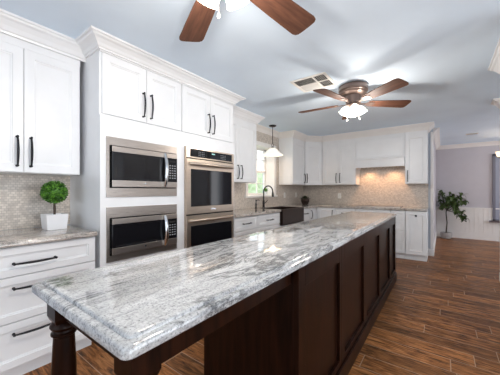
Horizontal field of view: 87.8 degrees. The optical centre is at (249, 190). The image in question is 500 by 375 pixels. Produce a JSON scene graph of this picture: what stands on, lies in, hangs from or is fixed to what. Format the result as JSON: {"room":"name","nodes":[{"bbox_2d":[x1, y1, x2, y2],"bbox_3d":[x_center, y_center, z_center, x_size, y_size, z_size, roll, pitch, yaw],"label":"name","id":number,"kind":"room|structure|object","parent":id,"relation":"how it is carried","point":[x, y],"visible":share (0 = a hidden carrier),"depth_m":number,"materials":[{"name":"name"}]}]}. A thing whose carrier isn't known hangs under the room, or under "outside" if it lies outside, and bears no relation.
{"room":"kitchen","nodes":[
{"label":"kitchen","id":0,"kind":"room"},
{"bbox_2d":[40,213,67,230],"bbox_3d":[-1.581,0.246,2.099,0.148,0.122,0.148,0,0,37],"label":"pot","id":1,"kind":"object","parent":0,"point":[51,221],"depth_m":2.05,"materials":[{"name":"white ceramic"}]},
{"bbox_2d":[0,131,302,230],"bbox_3d":[-1.448,0.007,2.939,0.288,2.430,9.197,0,0,37],"label":"wall","id":2,"kind":"structure","parent":0,"point":[21,204],"depth_m":2.21,"materials":[{"name":"beige tile"}]},
{"bbox_2d":[0,174,69,229],"bbox_3d":[-2.037,0.077,1.908,0.008,0.460,1.239,0,0,37],"label":"tile backsplash","id":3,"kind":"structure","parent":2,"relation":"attached to","point":[21,204],"depth_m":2.15,"materials":[{"name":"tile"}]},
{"bbox_2d":[0,32,79,175],"bbox_3d":[-1.756,-0.670,1.971,0.367,1.075,0.735,0,0,37],"label":"upper cabinet","id":4,"kind":"object","parent":2,"relation":"attached to","point":[40,86],"visible":1,"depth_m":1.96,"materials":[{"name":"white paint"}]},
{"bbox_2d":[0,8,85,62],"bbox_3d":[-1.750,-1.151,1.664,0.100,0.115,1.289,0,0,37],"label":"trim","id":5,"kind":"structure","parent":4,"relation":"attached to","point":[11,24],"depth_m":1.92,"materials":[{"name":"white paint"}]},
{"bbox_2d":[75,25,245,104],"bbox_3d":[-0.895,-1.163,2.851,0.720,0.090,1.856,0,0,37],"label":"trim","id":6,"kind":"structure","parent":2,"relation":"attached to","point":[93,39],"depth_m":2.29,"materials":[{"name":"white paint"}]},
{"bbox_2d":[233,116,256,182],"bbox_3d":[-0.271,-0.670,3.974,0.367,1.075,0.908,0,0,37],"label":"upper cabinet","id":7,"kind":"object","parent":2,"relation":"attached to","point":[244,132],"visible":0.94,"depth_m":4.01,"materials":[{"name":"white paint"}]},
{"bbox_2d":[233,105,264,123],"bbox_3d":[-0.224,-1.151,4.000,0.430,0.115,1.010,0,0,37],"label":"trim","id":8,"kind":"structure","parent":7,"relation":"attached to","point":[239,112],"depth_m":3.95,"materials":[{"name":"white paint"}]},
{"bbox_2d":[245,141,277,197],"bbox_3d":[0.142,-0.403,5.018,0.285,1.050,1.070,0,0,37],"label":"window","id":9,"kind":"structure","parent":2,"relation":"in","point":[269,163],"depth_m":5.33,"materials":[{"name":"white paint"}]},
{"bbox_2d":[256,124,279,137],"bbox_3d":[0.262,-1.161,4.932,0.100,0.095,1.255,0,0,37],"label":"trim","id":10,"kind":"structure","parent":2,"relation":"attached to","point":[260,128],"depth_m":5.01,"materials":[{"name":"white paint"}]},
{"bbox_2d":[234,131,302,208],"bbox_3d":[0.313,-0.441,5.078,0.008,1.495,3.382,0,0,37],"label":"tile backsplash","id":11,"kind":"structure","parent":2,"relation":"attached to","point":[240,202],"depth_m":5.27,"materials":[{"name":"tile"}]},
{"bbox_2d":[279,137,305,184],"bbox_3d":[0.931,-0.670,5.595,0.367,1.075,0.593,0,0,37],"label":"upper cabinet","id":12,"kind":"object","parent":2,"relation":"attached to","point":[292,162],"visible":1,"depth_m":5.41,"materials":[{"name":"white paint"}]},
{"bbox_2d":[301,142,321,185],"bbox_3d":[1.379,-0.670,6.002,0.601,1.075,0.611,0,0,37],"label":"upper cabinet","id":13,"kind":"object","parent":2,"relation":"attached to","point":[313,150],"visible":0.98,"depth_m":5.79,"materials":[{"name":"white paint"}]},
{"bbox_2d":[0,0,499,145],"bbox_3d":[1.908,-1.268,2.196,6.350,0.120,12.000,0,0,37],"label":"ceiling","id":14,"kind":"structure","parent":0,"point":[444,50],"depth_m":2.27,"materials":[{"name":"paint"}]},
{"bbox_2d":[179,0,315,41],"bbox_3d":[-0.144,-1.010,1.194,1.266,0.395,1.226,0,0,-22],"label":"ceiling fan","id":15,"kind":"object","parent":14,"relation":"hanging from","point":[295,19],"visible":1,"depth_m":1.48,"materials":[{"name":"brown wood"}]},
{"bbox_2d":[262,125,282,156],"bbox_3d":[0.418,-0.931,4.794,0.390,0.553,0.390,0,0,37],"label":"pendant lamp","id":16,"kind":"object","parent":14,"relation":"hanging from","point":[271,152],"visible":1,"depth_m":4.76,"materials":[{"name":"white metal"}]},
{"bbox_2d":[290,72,336,92],"bbox_3d":[0.710,-1.203,2.897,0.400,0.010,0.380,0,0,37],"label":"ceiling vent","id":17,"kind":"object","parent":14,"relation":"in","point":[320,80],"visible":1,"depth_m":2.88,"materials":[{"name":"white plastic"}]},
{"bbox_2d":[298,78,410,120],"bbox_3d":[1.149,-1.010,2.998,1.226,0.395,1.266,0,0,37],"label":"ceiling fan","id":18,"kind":"object","parent":14,"relation":"hanging from","point":[351,93],"visible":1,"depth_m":2.89,"materials":[{"name":"brown wood"}]},
{"bbox_2d":[23,236,499,374],"bbox_3d":[1.908,1.272,2.196,6.350,0.100,12.000,0,0,37],"label":"floor","id":19,"kind":"structure","parent":0,"point":[440,315],"depth_m":2.29,"materials":[{"name":"brown wood"}]},
{"bbox_2d":[0,236,94,374],"bbox_3d":[-1.656,0.785,1.871,0.647,0.873,0.781,0,0,37],"label":"base cabinet","id":20,"kind":"object","parent":19,"relation":"on","point":[26,341],"visible":0.74,"depth_m":1.71,"materials":[{"name":"white paint"}]},
{"bbox_2d":[0,225,97,247],"bbox_3d":[-1.663,0.327,1.875,0.631,0.040,0.792,0,0,37],"label":"countertop","id":21,"kind":"structure","parent":20,"relation":"on","point":[26,236],"depth_m":1.83,"materials":[{"name":"grey stone"}]},
{"bbox_2d":[39,181,67,230],"bbox_3d":[-1.579,0.110,2.099,0.195,0.391,0.194,0,0,37],"label":"topiary","id":22,"kind":"object","parent":21,"relation":"on","point":[54,192],"visible":1,"depth_m":2.06,"materials":[{"name":"green plant"}]},
{"bbox_2d":[70,49,181,267],"bbox_3d":[-1.167,0.007,2.531,0.647,2.430,0.797,0,0,37],"label":"tall cabinet","id":23,"kind":"object","parent":19,"relation":"on","point":[120,97],"visible":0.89,"depth_m":2.22,"materials":[{"name":"white paint"}]},
{"bbox_2d":[106,136,176,196],"bbox_3d":[-0.926,-0.195,2.337,0.122,0.490,0.683,0,0,37],"label":"microwave","id":24,"kind":"object","parent":23,"relation":"attached to","point":[134,168],"visible":1,"depth_m":2.28,"materials":[{"name":"metal"}]},
{"bbox_2d":[106,204,176,262],"bbox_3d":[-0.926,0.355,2.337,0.122,0.445,0.683,0,0,37],"label":"microwave","id":25,"kind":"object","parent":23,"relation":"in","point":[131,231],"visible":1,"depth_m":2.28,"materials":[{"name":"metal"}]},
{"bbox_2d":[180,83,233,248],"bbox_3d":[-0.679,0.007,3.188,0.647,2.430,0.837,0,0,37],"label":"oven tower","id":26,"kind":"object","parent":19,"relation":"on","point":[206,119],"visible":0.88,"depth_m":2.95,"materials":[{"name":"white paint"}]},
{"bbox_2d":[184,146,233,247],"bbox_3d":[-0.422,0.213,2.991,0.092,1.358,0.771,0,0,37],"label":"double oven","id":27,"kind":"object","parent":26,"relation":"in","point":[208,174],"visible":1,"depth_m":2.92,"materials":[{"name":"silver metal"}]},
{"bbox_2d":[47,217,396,374],"bbox_3d":[0.643,0.785,2.234,0.622,0.874,3.762,0,0,37],"label":"kitchen island","id":28,"kind":"object","parent":19,"relation":"on","point":[316,319],"visible":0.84,"depth_m":1.35,"materials":[{"name":"brown wood"}]},
{"bbox_2d":[32,211,395,360],"bbox_3d":[0.635,0.327,2.235,0.628,0.040,3.814,0,0,37],"label":"island countertop","id":29,"kind":"structure","parent":28,"relation":"on","point":[130,308],"depth_m":0.89,"materials":[{"name":"grey stone"}]},
{"bbox_2d":[234,215,257,236],"bbox_3d":[-0.268,0.785,3.743,0.647,0.873,0.539,0,0,37],"label":"base cabinet","id":30,"kind":"object","parent":19,"relation":"on","point":[246,225],"visible":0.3,"depth_m":3.56,"materials":[{"name":"white paint"}]},
{"bbox_2d":[258,212,279,231],"bbox_3d":[0.085,0.785,4.218,0.647,0.873,0.636,0,0,37],"label":"base cabinet","id":31,"kind":"object","parent":19,"relation":"on","point":[269,221],"visible":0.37,"depth_m":4.03,"materials":[{"name":"white paint"}]},
{"bbox_2d":[302,208,308,221],"bbox_3d":[0.881,0.785,5.292,0.647,0.873,0.346,0,0,37],"label":"base cabinet","id":32,"kind":"object","parent":19,"relation":"on","point":[306,211],"visible":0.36,"depth_m":5.15,"materials":[{"name":"white paint"}]},
{"bbox_2d":[309,207,335,220],"bbox_3d":[1.421,0.785,5.730,0.993,0.873,0.997,0,0,37],"label":"base cabinet","id":33,"kind":"object","parent":19,"relation":"on","point":[317,212],"visible":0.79,"depth_m":5.47,"materials":[{"name":"white paint"}]},
{"bbox_2d":[234,204,428,217],"bbox_3d":[1.343,0.327,4.311,2.567,0.040,3.371,0,0,37],"label":"countertop","id":34,"kind":"structure","parent":33,"relation":"on","point":[238,213],"depth_m":4.67,"materials":[{"name":"grey stone"}]},
{"bbox_2d":[262,185,273,206],"bbox_3d":[0.361,0.101,4.845,0.252,0.412,0.153,0,0,37],"label":"kitchen faucet","id":35,"kind":"object","parent":34,"relation":"on","point":[264,202],"visible":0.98,"depth_m":4.84,"materials":[{"name":"black metal"}]},
{"bbox_2d":[260,206,303,225],"bbox_3d":[0.575,0.443,4.777,0.523,0.268,0.830,0,0,37],"label":"farmhouse sink","id":36,"kind":"object","parent":34,"relation":"in","point":[288,215],"visible":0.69,"depth_m":4.62,"materials":[{"name":"black metal"}]},
{"bbox_2d":[300,196,310,204],"bbox_3d":[1.241,0.199,5.832,0.277,0.215,0.277,0,0,37],"label":"planter","id":37,"kind":"object","parent":34,"relation":"on","point":[304,200],"visible":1,"depth_m":5.77,"materials":[{"name":"black ceramic"}]},
{"bbox_2d":[358,205,402,207],"bbox_3d":[2.554,0.300,5.123,0.770,0.013,0.488,0,0,37],"label":"cooktop","id":38,"kind":"object","parent":34,"relation":"in","point":[358,205],"visible":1,"depth_m":4.98,"materials":[{"name":"silver glass"}]},
{"bbox_2d":[336,208,355,214],"bbox_3d":[2.083,0.785,5.458,0.389,0.873,0.647,0,0,37],"label":"base cabinet","id":39,"kind":"object","parent":19,"relation":"on","point":[338,210],"visible":0.13,"depth_m":5.26,"materials":[{"name":"white paint"}]},
{"bbox_2d":[356,209,390,212],"bbox_3d":[2.490,0.785,5.156,0.616,0.873,0.647,0,0,37],"label":"base cabinet","id":40,"kind":"object","parent":19,"relation":"on","point":[357,210],"visible":0.04,"depth_m":4.93,"materials":[{"name":"white paint"}]},
{"bbox_2d":[391,210,405,258],"bbox_3d":[2.845,0.785,4.921,0.226,0.873,0.601,0,0,37],"label":"base cabinet","id":41,"kind":"object","parent":19,"relation":"on","point":[400,214],"visible":0.63,"depth_m":4.67,"materials":[{"name":"white paint"}]},
{"bbox_2d":[405,211,427,261],"bbox_3d":[3.058,0.785,4.742,0.323,0.873,0.635,0,0,37],"label":"base cabinet","id":42,"kind":"object","parent":19,"relation":"on","point":[416,222],"visible":0.98,"depth_m":4.53,"materials":[{"name":"white paint"}]},
{"bbox_2d":[437,189,468,238],"bbox_3d":[5.154,0.589,6.598,0.642,1.266,0.480,0,0,37],"label":"fig tree","id":43,"kind":"object","parent":19,"relation":"on","point":[451,200],"visible":1,"depth_m":6.58,"materials":[{"name":"green plant"}]},
{"bbox_2d":[303,129,432,248],"bbox_3d":[2.411,0.007,5.704,2.632,2.430,0.138,0,0,37],"label":"wall","id":44,"kind":"structure","parent":0,"point":[387,186],"depth_m":5.38,"materials":[{"name":"beige tile"}]},
{"bbox_2d":[322,138,359,184],"bbox_3d":[1.985,-0.670,5.704,0.725,1.075,0.367,0,0,37],"label":"upper cabinet","id":45,"kind":"object","parent":44,"relation":"attached to","point":[338,156],"visible":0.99,"depth_m":5.58,"materials":[{"name":"white paint"}]},
{"bbox_2d":[278,121,434,141],"bbox_3d":[2.034,-1.151,5.260,2.956,0.115,0.844,0,0,15],"label":"trim","id":46,"kind":"structure","parent":44,"relation":"attached to","point":[429,126],"depth_m":5.23,"materials":[{"name":"white paint"}]},
{"bbox_2d":[303,166,427,206],"bbox_3d":[2.347,-0.166,5.671,2.554,0.945,0.008,0,0,37],"label":"tile backsplash","id":47,"kind":"structure","parent":44,"relation":"attached to","point":[387,186],"depth_m":5.44,"materials":[{"name":"tile"}]},
{"bbox_2d":[355,133,404,168],"bbox_3d":[2.622,-0.838,5.220,0.873,0.740,0.387,0,0,37],"label":"range hood","id":48,"kind":"object","parent":44,"relation":"attached to","point":[388,150],"visible":0.94,"depth_m":5.08,"materials":[{"name":"white paint"}]},
{"bbox_2d":[405,130,427,183],"bbox_3d":[3.121,-0.670,4.862,0.348,1.075,0.367,0,0,37],"label":"upper cabinet","id":49,"kind":"object","parent":44,"relation":"attached to","point":[416,142],"visible":0.96,"depth_m":4.76,"materials":[{"name":"white paint"}]},
{"bbox_2d":[433,127,499,149],"bbox_3d":[5.659,-1.161,4.984,3.445,0.095,2.573,0,0,37],"label":"trim","id":50,"kind":"structure","parent":44,"relation":"attached to","point":[436,131],"depth_m":6.47,"materials":[{"name":"white paint"}]},
{"bbox_2d":[434,142,435,238],"bbox_3d":[4.221,0.007,6.050,0.135,2.430,2.573,0,0,37],"label":"wall","id":51,"kind":"structure","parent":0,"point":[434,142],"depth_m":5.88,"materials":[{"name":"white paint"}]},
{"bbox_2d":[428,248,433,255],"bbox_3d":[3.444,1.155,4.933,0.086,0.135,0.146,0,0,37],"label":"baseboard","id":52,"kind":"structure","parent":51,"relation":"attached to","point":[430,251],"depth_m":4.88,"materials":[{"name":"white paint"}]},
{"bbox_2d":[431,132,433,248],"bbox_3d":[3.459,-0.011,4.932,0.043,2.195,0.160,0,0,37],"label":"trim","id":53,"kind":"structure","parent":51,"relation":"attached to","point":[432,133],"depth_m":4.87,"materials":[{"name":"white paint"}]},
{"bbox_2d":[436,145,499,207],"bbox_3d":[6.465,0.007,6.075,3.650,2.430,0.140,0,0,37],"label":"wall","id":54,"kind":"structure","parent":0,"point":[468,171],"depth_m":6.65,"materials":[{"name":"purple paint"}]},
{"bbox_2d":[436,207,499,240],"bbox_3d":[6.415,0.822,6.003,3.445,0.800,0.035,0,0,37],"label":"wainscoting","id":55,"kind":"structure","parent":54,"relation":"attached to","point":[478,226],"depth_m":6.59,"materials":[{"name":"white paint"}]},
{"bbox_2d":[489,154,499,222],"bbox_3d":[6.468,-0.068,5.923,1.485,1.660,0.100,0,0,37],"label":"window","id":56,"kind":"structure","parent":54,"relation":"in","point":[495,160],"depth_m":6.30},
{"bbox_2d":[496,156,499,219],"bbox_3d":[6.485,-0.083,5.947,1.265,1.550,0.009,0,0,37],"label":"shade","id":57,"kind":"object","parent":56,"relation":"attached to","point":[497,159],"depth_m":6.29,"materials":[{"name":"grey fabric"}]},
{"bbox_2d":[488,38,499,73],"bbox_3d":[2.331,0.007,1.900,0.758,2.430,1.130,0,0,37],"label":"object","id":58,"kind":"object","parent":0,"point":[494,65],"visible":1,"depth_m":2.35,"materials":[{"name":"white paint"}]},
{"bbox_3d":[4.436,0.007,2.680,2.665,2.430,0.130,0,0,37],"label":"wall partition","id":59,"kind":"structure","parent":0,"visible":0},
{"bbox_2d":[491,98,499,108],"bbox_3d":[4.366,-1.161,2.670,2.765,0.095,0.230,0,0,37],"label":"trim","id":60,"kind":"structure","parent":59,"relation":"attached to","point":[496,101],"depth_m":3.45,"materials":[{"name":"white paint"}]},
{"label":"outside","id":61,"kind":"structure","parent":0,"visible":0},
{"bbox_3d":[-2.013,1.322,13.319,12.900,0.100,17.000,0,0,37],"label":"lawn","id":62,"kind":"structure","parent":61,"visible":0},
{"bbox_2d":[248,173,262,192],"bbox_3d":[0.416,0.115,16.477,2.991,2.815,3.209,0,0,37],"label":"bush","id":63,"kind":"object","parent":62,"relation":"on","point":[251,187],"visible":0.06,"depth_m":15.28,"materials":[{"name":"green plant"}]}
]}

